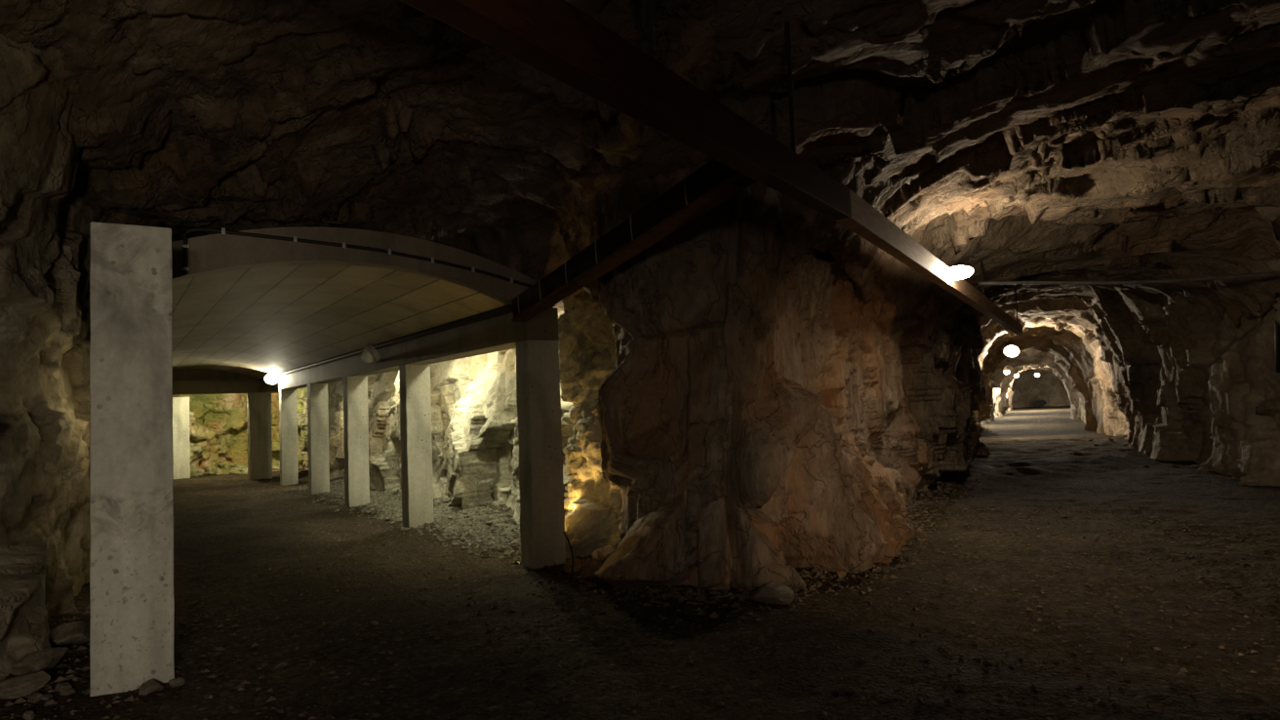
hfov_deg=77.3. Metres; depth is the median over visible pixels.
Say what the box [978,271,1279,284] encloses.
conduit pipe
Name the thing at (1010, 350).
lamp
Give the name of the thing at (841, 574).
stone
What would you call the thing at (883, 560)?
stone
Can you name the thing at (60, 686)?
stone
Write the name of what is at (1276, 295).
pipe
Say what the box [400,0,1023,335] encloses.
beam
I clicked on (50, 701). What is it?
stone
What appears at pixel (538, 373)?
concrete column
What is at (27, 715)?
stone
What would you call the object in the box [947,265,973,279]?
lamp
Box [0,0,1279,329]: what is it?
ceiling
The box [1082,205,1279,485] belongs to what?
wall
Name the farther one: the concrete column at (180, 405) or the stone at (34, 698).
the concrete column at (180, 405)
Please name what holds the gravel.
on the floor at (226, 526)
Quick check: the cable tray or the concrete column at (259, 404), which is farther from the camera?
the concrete column at (259, 404)
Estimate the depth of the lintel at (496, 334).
10.19 m
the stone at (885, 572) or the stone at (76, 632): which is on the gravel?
the stone at (885, 572)
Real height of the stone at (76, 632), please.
0.143 m
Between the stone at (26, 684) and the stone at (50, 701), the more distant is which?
the stone at (26, 684)
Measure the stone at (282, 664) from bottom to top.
0.037 m
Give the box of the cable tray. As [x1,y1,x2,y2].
[511,159,757,321]
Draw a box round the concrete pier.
[89,221,174,696]
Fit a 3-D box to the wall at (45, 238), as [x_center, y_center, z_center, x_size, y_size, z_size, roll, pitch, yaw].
[-8.163,0.231,9.926,4.000,4.876,29.860,-1,-4,-27]
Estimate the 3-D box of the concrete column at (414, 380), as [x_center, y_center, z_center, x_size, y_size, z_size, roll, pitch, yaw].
[-3.222,1.279,11.526,0.369,2.420,0.307,0,-4,-34]
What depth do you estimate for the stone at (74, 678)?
4.96 m
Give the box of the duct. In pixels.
[258,304,513,381]
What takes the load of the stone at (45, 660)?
on the floor at (226, 526)
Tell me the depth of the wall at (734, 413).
7.22 m
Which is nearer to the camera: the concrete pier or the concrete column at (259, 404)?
the concrete pier
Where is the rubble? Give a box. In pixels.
[279,479,521,567]
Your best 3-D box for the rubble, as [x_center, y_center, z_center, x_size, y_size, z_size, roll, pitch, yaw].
[-4.056,2.400,13.356,2.041,0.287,11.793,0,-4,-34]
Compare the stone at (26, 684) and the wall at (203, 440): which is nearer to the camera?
the stone at (26, 684)
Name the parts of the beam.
hanger rod, hanger rod, hanger rod, hanger rod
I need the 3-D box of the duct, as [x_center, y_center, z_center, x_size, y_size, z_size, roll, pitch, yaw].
[-5.723,-0.008,14.841,0.094,0.086,16.200,0,-4,-34]
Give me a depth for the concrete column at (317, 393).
16.67 m
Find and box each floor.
[0,434,1279,719]
[979,405,1106,440]
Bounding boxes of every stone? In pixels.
[0,671,50,699]
[11,646,68,676]
[22,710,35,719]
[27,692,42,703]
[40,693,53,700]
[43,698,55,706]
[48,620,89,646]
[54,682,72,691]
[59,687,75,695]
[71,676,79,680]
[138,678,162,694]
[168,677,185,687]
[274,662,287,669]
[563,557,582,572]
[592,545,615,563]
[748,582,794,604]
[813,582,822,587]
[814,570,822,576]
[836,570,845,578]
[876,557,891,563]
[881,569,889,574]
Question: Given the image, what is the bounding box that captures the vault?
[171,226,555,381]
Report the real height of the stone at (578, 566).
0.168 m
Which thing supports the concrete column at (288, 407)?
on the floor at (226, 526)
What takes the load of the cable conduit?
attached to the vault
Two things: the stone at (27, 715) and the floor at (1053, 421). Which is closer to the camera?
the stone at (27, 715)
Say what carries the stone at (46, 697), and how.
on the floor at (226, 526)
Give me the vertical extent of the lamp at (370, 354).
0.307 m
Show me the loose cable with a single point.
(564, 531)
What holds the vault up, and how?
on the lintel at (496, 334)
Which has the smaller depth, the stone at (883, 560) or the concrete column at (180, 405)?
the stone at (883, 560)
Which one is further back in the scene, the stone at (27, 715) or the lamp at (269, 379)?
the lamp at (269, 379)
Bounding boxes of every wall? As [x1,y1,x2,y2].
[0,33,96,679]
[86,380,278,476]
[203,163,990,591]
[972,296,1128,436]
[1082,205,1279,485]
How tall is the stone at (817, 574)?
0.051 m
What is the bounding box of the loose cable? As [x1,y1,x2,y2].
[562,530,573,579]
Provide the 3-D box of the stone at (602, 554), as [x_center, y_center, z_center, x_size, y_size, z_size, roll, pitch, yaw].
[-0.382,2.014,8.138,0.218,0.236,0.218,0,-4,-35]
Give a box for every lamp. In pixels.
[263,372,279,384]
[360,344,380,363]
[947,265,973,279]
[1002,345,1019,357]
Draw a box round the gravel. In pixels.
[0,477,1279,719]
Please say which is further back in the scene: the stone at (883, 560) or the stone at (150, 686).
the stone at (883, 560)
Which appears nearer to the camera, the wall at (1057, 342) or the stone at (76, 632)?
the stone at (76, 632)
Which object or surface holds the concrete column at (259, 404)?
on the floor at (226, 526)
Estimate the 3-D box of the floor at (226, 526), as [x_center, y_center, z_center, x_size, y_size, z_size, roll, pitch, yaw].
[-1.156,2.098,9.681,34.530,0.256,28.560,-2,-3,0]
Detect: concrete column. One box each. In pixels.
[172,397,190,479]
[246,392,272,479]
[279,389,298,485]
[307,383,329,494]
[342,375,369,507]
[399,363,434,527]
[515,339,565,568]
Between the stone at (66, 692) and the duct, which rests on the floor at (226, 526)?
the stone at (66, 692)
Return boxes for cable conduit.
[181,227,532,287]
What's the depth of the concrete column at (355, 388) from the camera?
14.14 m
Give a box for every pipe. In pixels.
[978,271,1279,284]
[1274,292,1279,372]
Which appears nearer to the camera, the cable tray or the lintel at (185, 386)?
the cable tray
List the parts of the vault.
panel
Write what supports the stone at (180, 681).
on the floor at (226, 526)
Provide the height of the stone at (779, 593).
0.175 m
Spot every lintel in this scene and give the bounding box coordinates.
[172,379,262,395]
[262,307,559,393]
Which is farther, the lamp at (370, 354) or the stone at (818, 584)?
the lamp at (370, 354)

